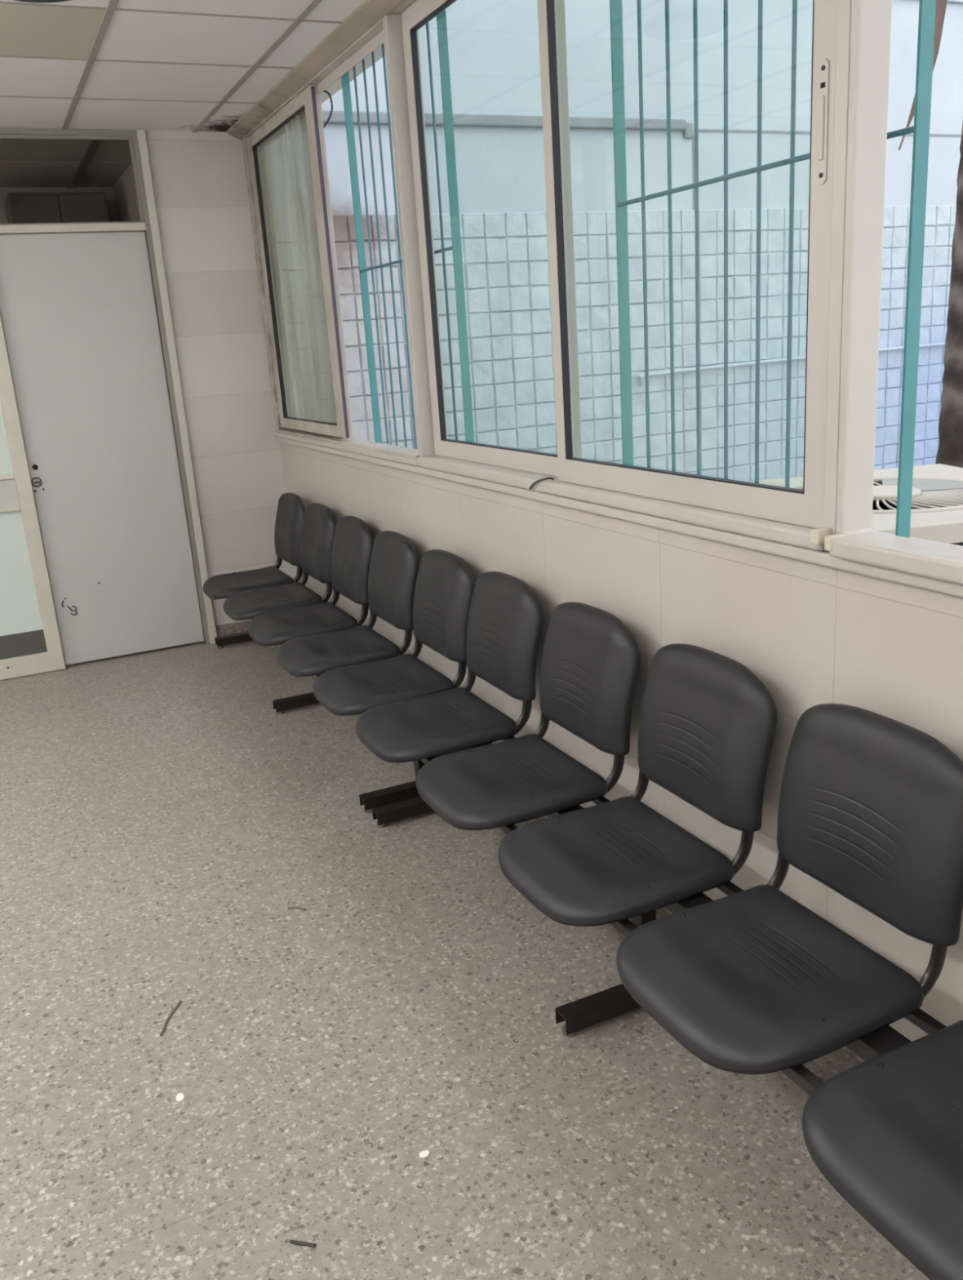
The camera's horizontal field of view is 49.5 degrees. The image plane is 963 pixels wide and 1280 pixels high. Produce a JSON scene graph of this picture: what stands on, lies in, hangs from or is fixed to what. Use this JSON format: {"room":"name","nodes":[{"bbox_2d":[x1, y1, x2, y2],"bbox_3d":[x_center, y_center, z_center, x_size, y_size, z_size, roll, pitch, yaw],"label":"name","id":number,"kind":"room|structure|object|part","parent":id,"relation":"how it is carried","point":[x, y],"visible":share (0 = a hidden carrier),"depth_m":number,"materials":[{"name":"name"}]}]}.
{"room":"hospital interior","nodes":[
{"label":"hospital interior","id":0,"kind":"room"},
{"bbox_2d":[0,186,117,223],"bbox_3d":[-3.585,-1.312,6.147,3.300,2.465,0.180,-11,18,-23],"label":"wall","id":1,"kind":"structure","parent":0,"point":[108,190],"depth_m":6.22,"materials":[{"name":"grey paint"}]},
{"bbox_2d":[111,163,140,222],"bbox_3d":[-1.727,-1.405,6.030,0.210,2.465,1.572,-11,18,-23],"label":"wall","id":2,"kind":"structure","parent":0,"point":[124,191],"depth_m":5.91,"materials":[{"name":"grey paint"}]},
{"bbox_2d":[145,130,295,626],"bbox_3d":[-1.300,-1.228,5.318,0.466,2.465,0.120,-11,18,-23],"label":"wall","id":3,"kind":"structure","parent":0,"point":[199,179],"depth_m":5.19,"materials":[{"name":"tile"}]},
{"bbox_2d":[0,140,131,189],"bbox_3d":[-3.269,-2.277,4.984,3.090,0.014,1.692,-11,18,-23],"label":"trim","id":4,"kind":"structure","parent":3,"relation":"attached to","point":[94,145],"depth_m":5.46,"materials":[{"name":"black metal"}]},
{"bbox_2d":[0,0,342,132],"bbox_3d":[-1.093,-1.239,0.877,3.600,0.006,7.828,-11,18,-23],"label":"ceiling grid","id":5,"kind":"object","parent":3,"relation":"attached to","point":[111,8],"depth_m":3.62,"materials":[{"name":"grey metal"}]},
{"bbox_2d":[215,619,251,636],"bbox_3d":[-1.199,-0.071,5.589,0.454,0.085,0.012,-11,18,-23],"label":"baseboard","id":6,"kind":"structure","parent":3,"relation":"attached to","point":[242,626],"depth_m":5.53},
{"bbox_2d":[226,0,407,139],"bbox_3d":[0.493,-1.535,1.577,0.083,0.032,7.828,-11,18,-23],"label":"trim","id":7,"kind":"structure","parent":3,"relation":"attached to","point":[370,12],"depth_m":3.77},
{"bbox_2d":[0,0,456,187],"bbox_3d":[-1.405,-1.492,1.729,3.800,0.050,9.700,-11,18,-23],"label":"ceiling","id":8,"kind":"structure","parent":0,"point":[25,30],"depth_m":3.81,"materials":[{"name":"tile"}]},
{"bbox_2d":[14,0,70,2],"bbox_3d":[-1.201,-1.774,2.807,0.290,0.035,0.290,-11,18,-23],"label":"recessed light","id":9,"kind":"object","parent":8,"relation":"in","point":[27,1],"visible":1,"depth_m":2.93,"materials":[{"name":"white"}]},
{"bbox_2d":[0,640,930,1279],"bbox_3d":[-0.863,1.149,1.671,3.800,0.120,7.948,-11,18,-23],"label":"floor","id":10,"kind":"structure","parent":0,"point":[162,824],"depth_m":2.24,"materials":[{"name":"stone"}]},
{"bbox_2d":[160,1000,182,1035],"bbox_3d":[-0.713,0.864,2.392,0.012,0.004,0.124,-2,16,6],"label":"dry stalk","id":11,"kind":"object","parent":10,"relation":"on","point":[180,1001],"visible":1,"depth_m":2.39,"materials":[{"name":"beige plant"}]},
{"bbox_2d":[176,1093,184,1102],"bbox_3d":[-0.615,0.933,2.132,0.016,0.003,0.024,-11,18,-23],"label":"chip","id":12,"kind":"object","parent":10,"relation":"on","point":[180,1097],"visible":1,"depth_m":2.13,"materials":[{"name":"white"}]},
{"bbox_2d":[288,906,306,910],"bbox_3d":[-0.498,0.724,2.823,0.053,0.004,0.012,1,17,16],"label":"dry stalk","id":13,"kind":"object","parent":10,"relation":"on","point":[300,908],"visible":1,"depth_m":2.82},
{"bbox_2d":[288,1239,316,1247],"bbox_3d":[-0.301,1.018,1.763,0.047,0.005,0.007,0,17,15],"label":"dry stalk","id":14,"kind":"object","parent":10,"relation":"on","point":[293,1242],"visible":1,"depth_m":1.76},
{"bbox_2d":[203,493,475,813],"bbox_3d":[-0.706,-0.099,4.331,0.513,0.773,2.388,-11,18,-23],"label":"bench","id":15,"kind":"object","parent":10,"relation":"on","point":[357,669],"visible":0.97,"depth_m":3.89,"materials":[{"name":"black plastic"}]},
{"bbox_3d":[-1.154,-0.278,5.111,0.386,0.065,0.426,-11,18,-23],"label":"seat","id":16,"kind":"part","parent":15,"relation":"part of","materials":[{"name":"plastic"}]},
{"bbox_3d":[-0.951,-0.172,4.696,0.386,0.065,0.426,-11,18,-23],"label":"seat","id":17,"kind":"part","parent":15,"relation":"part of","materials":[{"name":"plastic"}]},
{"bbox_3d":[-0.947,-0.551,5.143,0.096,0.326,0.422,-11,18,-23],"label":"backrest","id":18,"kind":"part","parent":15,"relation":"part of","materials":[{"name":"plastic"}]},
{"bbox_3d":[-0.748,-0.065,4.282,0.386,0.065,0.426,-11,18,-23],"label":"seat","id":19,"kind":"part","parent":15,"relation":"part of","materials":[{"name":"plastic"}]},
{"bbox_3d":[-0.744,-0.445,4.728,0.096,0.326,0.422,-11,18,-23],"label":"backrest","id":20,"kind":"part","parent":15,"relation":"part of","materials":[{"name":"plastic"}]},
{"bbox_3d":[-0.545,0.041,3.866,0.386,0.065,0.426,-11,18,-23],"label":"seat","id":21,"kind":"part","parent":15,"relation":"part of","materials":[{"name":"plastic"}]},
{"bbox_3d":[-0.541,-0.338,4.313,0.096,0.326,0.422,-11,18,-23],"label":"backrest","id":22,"kind":"part","parent":15,"relation":"part of","materials":[{"name":"plastic"}]},
{"bbox_3d":[-0.342,0.148,3.451,0.386,0.065,0.426,-11,18,-23],"label":"seat","id":23,"kind":"part","parent":15,"relation":"part of","materials":[{"name":"plastic"}]},
{"bbox_3d":[-0.338,-0.232,3.898,0.096,0.326,0.422,-11,18,-23],"label":"backrest","id":24,"kind":"part","parent":15,"relation":"part of","materials":[{"name":"plastic"}]},
{"bbox_3d":[-0.200,0.343,3.412,0.040,0.270,0.040,-11,18,-23],"label":"leg post","id":25,"kind":"part","parent":15,"relation":"part of","materials":[{"name":"black metal"}]},
{"bbox_3d":[-0.135,-0.125,3.483,0.096,0.326,0.422,-11,18,-23],"label":"backrest","id":26,"kind":"part","parent":15,"relation":"part of","materials":[{"name":"plastic"}]},
{"bbox_2d":[419,1150,430,1158],"bbox_3d":[-0.106,0.954,1.940,0.021,0.003,0.015,-11,18,-23],"label":"chip","id":27,"kind":"object","parent":10,"relation":"on","point":[423,1154],"visible":1,"depth_m":1.94,"materials":[{"name":"white"}]},
{"bbox_2d":[355,571,962,1279],"bbox_3d":[0.328,0.443,2.217,0.513,0.773,2.402,-11,18,-23],"label":"bench","id":28,"kind":"object","parent":10,"relation":"on","point":[753,980],"visible":1,"depth_m":1.91,"materials":[{"name":"black plastic"}]},
{"bbox_3d":[-0.151,0.248,3.061,0.386,0.065,0.426,-11,18,-23],"label":"seat","id":29,"kind":"part","parent":28,"relation":"part of","materials":[{"name":"plastic"}]},
{"bbox_3d":[0.056,-0.025,3.092,0.096,0.326,0.422,-11,18,-23],"label":"backrest","id":30,"kind":"part","parent":28,"relation":"part of","materials":[{"name":"plastic"}]},
{"bbox_3d":[0.054,0.356,2.640,0.386,0.065,0.426,-11,18,-23],"label":"seat","id":31,"kind":"part","parent":28,"relation":"part of","materials":[{"name":"plastic"}]},
{"bbox_3d":[0.261,0.083,2.671,0.096,0.326,0.422,-11,18,-23],"label":"backrest","id":32,"kind":"part","parent":28,"relation":"part of","materials":[{"name":"plastic"}]},
{"bbox_3d":[0.260,0.464,2.219,0.386,0.065,0.426,-11,18,-23],"label":"seat","id":33,"kind":"part","parent":28,"relation":"part of","materials":[{"name":"plastic"}]},
{"bbox_3d":[0.201,0.512,2.171,0.022,0.022,2.400,-11,18,-23],"label":"rail","id":34,"kind":"part","parent":28,"relation":"part of","materials":[{"name":"black metal"}]},
{"bbox_3d":[0.354,0.634,2.277,0.040,0.270,0.040,-11,18,-23],"label":"leg post","id":35,"kind":"part","parent":28,"relation":"part of","materials":[{"name":"black metal"}]},
{"bbox_3d":[0.467,0.191,2.250,0.096,0.326,0.422,-11,18,-23],"label":"backrest","id":36,"kind":"part","parent":28,"relation":"part of","materials":[{"name":"plastic"}]},
{"bbox_3d":[0.430,0.467,2.272,0.020,0.020,2.400,-11,18,-23],"label":"rail","id":37,"kind":"part","parent":28,"relation":"part of","materials":[{"name":"black metal"}]},
{"bbox_3d":[0.466,0.572,1.798,0.386,0.065,0.426,-11,18,-23],"label":"seat","id":38,"kind":"part","parent":28,"relation":"part of","materials":[{"name":"plastic"}]},
{"bbox_3d":[0.673,0.299,1.829,0.096,0.326,0.422,-11,18,-23],"label":"backrest","id":39,"kind":"part","parent":28,"relation":"part of","materials":[{"name":"plastic"}]},
{"bbox_3d":[0.672,0.680,1.377,0.386,0.065,0.426,-11,18,-23],"label":"seat","id":40,"kind":"part","parent":28,"relation":"part of","materials":[{"name":"plastic"}]},
{"bbox_2d":[279,442,962,1041],"bbox_3d":[0.723,0.295,2.227,0.200,1.000,7.948,-11,18,-23],"label":"wall","id":41,"kind":"structure","parent":0,"point":[813,634],"depth_m":2.32,"materials":[{"name":"tile"}]},
{"bbox_2d":[241,17,420,466],"bbox_3d":[-0.637,-1.526,4.362,0.134,1.427,1.979,-11,18,-23],"label":"window","id":42,"kind":"structure","parent":41,"relation":"in","point":[306,103],"depth_m":4.40,"materials":[{"name":"metal"}]},
{"bbox_3d":[-0.829,-1.641,4.788,0.030,1.362,0.890,-11,18,-23],"label":"sash","id":43,"kind":"part","parent":42,"relation":"part of","materials":[{"name":"metal"}]},
{"bbox_3d":[-0.832,-1.621,4.697,0.030,1.352,1.059,-11,18,-23],"label":"sash","id":44,"kind":"part","parent":42,"relation":"part of","materials":[{"name":"metal"}]},
{"bbox_2d":[341,8,474,448],"bbox_3d":[-0.280,-1.397,3.810,0.030,1.443,0.937,-11,18,-23],"label":"bars","id":45,"kind":"object","parent":41,"relation":"in","point":[456,248],"visible":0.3,"depth_m":3.83,"materials":[{"name":"teal paint"}]},
{"bbox_3d":[-0.432,-1.477,4.121,0.009,1.443,0.009,-11,18,-23],"label":"rod","id":46,"kind":"part","parent":45,"relation":"part of","materials":[{"name":"blue paint"}]},
{"bbox_3d":[-0.388,-1.454,4.029,0.009,1.443,0.009,-11,18,-23],"label":"rod","id":47,"kind":"part","parent":45,"relation":"part of","materials":[{"name":"blue paint"}]},
{"bbox_3d":[-0.344,-1.431,3.940,0.009,1.443,0.009,-11,18,-23],"label":"rod","id":48,"kind":"part","parent":45,"relation":"part of","materials":[{"name":"blue paint"}]},
{"bbox_3d":[-0.299,-1.407,3.847,0.009,1.443,0.009,-11,18,-23],"label":"rod","id":49,"kind":"part","parent":45,"relation":"part of","materials":[{"name":"blue paint"}]},
{"bbox_3d":[-0.287,-1.383,3.811,0.010,0.010,0.925,-11,18,-23],"label":"cross rod","id":50,"kind":"part","parent":45,"relation":"part of","materials":[{"name":"blue paint"}]},
{"bbox_3d":[-0.129,-1.318,3.500,0.009,1.443,0.009,-11,18,-23],"label":"rod","id":51,"kind":"part","parent":45,"relation":"part of","materials":[{"name":"blue paint"}]},
{"bbox_2d":[384,0,852,551],"bbox_3d":[0.194,-1.073,2.607,0.120,1.425,2.010,-11,18,-23],"label":"window","id":52,"kind":"structure","parent":41,"relation":"in","point":[803,518],"depth_m":2.53,"materials":[{"name":"beige metal"}]},
{"bbox_3d":[0.011,-1.203,3.058,0.030,1.378,0.966,-11,18,-23],"label":"sash","id":53,"kind":"part","parent":52,"relation":"part of","materials":[{"name":"beige metal"}]},
{"bbox_3d":[0.157,-0.429,2.865,0.028,0.040,0.095,-18,21,-41],"label":"pull cord","id":54,"kind":"part","parent":52,"relation":"part of","materials":[{"name":"black plastic"}]},
{"bbox_3d":[0.392,-0.977,2.193,0.030,1.374,1.011,-11,18,-23],"label":"sash","id":55,"kind":"part","parent":52,"relation":"part of","materials":[{"name":"beige metal"}]},
{"bbox_3d":[0.579,-0.876,1.771,0.003,0.195,0.022,-11,18,-23],"label":"latch plate","id":56,"kind":"part","parent":52,"relation":"part of","materials":[{"name":"beige metal"}]},
{"bbox_2d":[275,436,962,597],"bbox_3d":[0.705,-0.181,2.027,0.222,0.026,7.828,-11,18,-23],"label":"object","id":57,"kind":"structure","parent":41,"relation":"on","point":[823,557],"depth_m":2.28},
{"bbox_2d":[544,815,864,1062],"bbox_3d":[0.683,0.768,2.260,0.012,0.080,7.828,-11,18,-23],"label":"baseboard","id":58,"kind":"structure","parent":41,"relation":"attached to","point":[667,910],"depth_m":2.13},
{"bbox_2d":[609,0,936,537],"bbox_3d":[0.536,-0.969,2.140,0.030,1.443,0.925,-11,18,-23],"label":"bars","id":59,"kind":"object","parent":41,"relation":"in","point":[921,129],"visible":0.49,"depth_m":2.18,"materials":[{"name":"teal paint"}]},
{"bbox_3d":[0.380,-1.051,2.459,0.009,1.443,0.009,-11,18,-23],"label":"rod","id":60,"kind":"part","parent":59,"relation":"part of","materials":[{"name":"blue paint"}]},
{"bbox_3d":[0.426,-1.027,2.365,0.009,1.443,0.009,-11,18,-23],"label":"rod","id":61,"kind":"part","parent":59,"relation":"part of","materials":[{"name":"blue paint"}]},
{"bbox_3d":[0.469,-1.004,2.278,0.009,1.443,0.009,-11,18,-23],"label":"rod","id":62,"kind":"part","parent":59,"relation":"part of","materials":[{"name":"blue paint"}]},
{"bbox_3d":[0.512,-0.982,2.189,0.009,1.443,0.009,-11,18,-23],"label":"rod","id":63,"kind":"part","parent":59,"relation":"part of","materials":[{"name":"blue paint"}]},
{"bbox_3d":[0.557,-0.958,2.096,0.009,1.443,0.009,-11,18,-23],"label":"rod","id":64,"kind":"part","parent":59,"relation":"part of","materials":[{"name":"blue paint"}]},
{"bbox_3d":[0.530,-0.955,2.140,0.010,0.010,0.913,-11,18,-23],"label":"cross rod","id":65,"kind":"part","parent":59,"relation":"part of","materials":[{"name":"blue paint"}]},
{"bbox_3d":[0.599,-0.936,2.011,0.009,1.443,0.009,-11,18,-23],"label":"rod","id":66,"kind":"part","parent":59,"relation":"part of","materials":[{"name":"blue paint"}]},
{"bbox_2d":[824,0,962,584],"bbox_3d":[1.435,-0.417,0.053,0.116,1.425,3.813,-11,18,-23],"label":"window","id":67,"kind":"structure","parent":41,"relation":"in","point":[854,540],"depth_m":1.76,"materials":[{"name":"beige metal"}]},
{"bbox_3d":[-3.164,0.103,5.818,3.300,0.120,1.752,-11,18,-23],"label":"floor","id":68,"kind":"structure","parent":0,"visible":0},
{"bbox_2d":[4,191,109,223],"bbox_3d":[-2.364,-1.390,6.301,0.510,2.370,0.520,-11,18,-23],"label":"tall cabinet","id":69,"kind":"object","parent":68,"relation":"on","point":[53,206],"visible":0.22,"depth_m":5.79,"materials":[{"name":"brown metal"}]},
{"bbox_3d":[-2.381,-1.336,6.045,0.244,2.290,0.018,-11,18,-23],"label":"door","id":70,"kind":"part","parent":69,"relation":"part of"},
{"bbox_3d":[-2.154,-1.380,6.144,0.244,2.290,0.018,-11,18,-23],"label":"door","id":71,"kind":"part","parent":69,"relation":"part of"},
{"bbox_3d":[-3.601,-0.778,4.309,1.630,2.465,0.120,-11,18,-23],"label":"wall","id":72,"kind":"structure","parent":0,"visible":0},
{"bbox_2d":[0,127,217,665],"bbox_3d":[-2.173,-1.047,4.906,1.510,2.465,0.136,-11,18,-23],"label":"door","id":73,"kind":"structure","parent":72,"relation":"in","point":[85,310],"depth_m":5.05,"materials":[{"name":"metal"}]},
{"bbox_2d":[0,315,66,680],"bbox_3d":[-2.451,-0.772,4.797,0.686,2.028,0.053,-11,18,-23],"label":"door","id":74,"kind":"structure","parent":73,"relation":"attached to","point":[30,643],"depth_m":5.01,"materials":[{"name":"paint"}]},
{"bbox_3d":[-2.467,-1.203,4.681,0.518,0.975,0.008,-11,18,-23],"label":"pane","id":75,"kind":"part","parent":74,"relation":"part of","materials":[{"name":"clear glass"}]},
{"bbox_3d":[-2.430,-0.655,4.840,0.518,0.169,0.037,-11,18,-23],"label":"rail","id":76,"kind":"part","parent":74,"relation":"part of","materials":[{"name":"paint"}]},
{"bbox_3d":[-2.405,-0.291,4.946,0.518,0.591,0.008,-11,18,-23],"label":"pane","id":77,"kind":"part","parent":74,"relation":"part of","materials":[{"name":"clear glass"}]},
{"bbox_3d":[-2.218,-1.829,4.672,1.381,0.034,0.096,-11,18,-23],"label":"transom rail","id":78,"kind":"part","parent":73,"relation":"part of","materials":[{"name":"beige metal"}]},
{"label":"outside","id":79,"kind":"structure","parent":0,"visible":0},
{"bbox_3d":[6.486,0.061,4.157,11.800,0.120,13.700,-11,18,-23],"label":"floor","id":80,"kind":"structure","parent":79,"visible":0},
{"bbox_2d":[266,0,962,481],"bbox_3d":[3.764,-3.897,8.978,12.500,5.384,0.350,-11,18,-23],"label":"window glass","id":81,"kind":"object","parent":80,"relation":"on","point":[494,45],"depth_m":7.72,"materials":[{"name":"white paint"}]},
{"bbox_2d":[637,342,945,386],"bbox_3d":[3.577,-2.477,9.045,5.286,0.139,0.049,-11,18,-23],"label":"conduit","id":82,"kind":"object","parent":81,"relation":"attached to","point":[641,376],"visible":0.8,"depth_m":8.39,"materials":[{"name":"white plastic"}]},
{"bbox_2d":[748,463,962,546],"bbox_3d":[1.393,-0.029,3.666,1.100,0.993,1.100,-6,16,-8],"label":"air conditioner","id":83,"kind":"object","parent":80,"relation":"on","point":[937,492],"visible":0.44,"depth_m":3.40,"materials":[{"name":"metal"}]},
{"bbox_3d":[1.540,-0.551,3.687,0.313,0.006,0.368,-6,16,-8],"label":"guard plate","id":84,"kind":"part","parent":83,"relation":"part of","materials":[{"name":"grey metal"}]},
{"bbox_2d":[898,0,962,467],"bbox_3d":[2.422,-2.421,5.133,1.009,4.628,0.549,-11,18,-23],"label":"palm tree","id":85,"kind":"object","parent":80,"relation":"on","point":[950,451],"visible":0.48,"depth_m":5.44,"materials":[{"name":"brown plant"}]}
]}

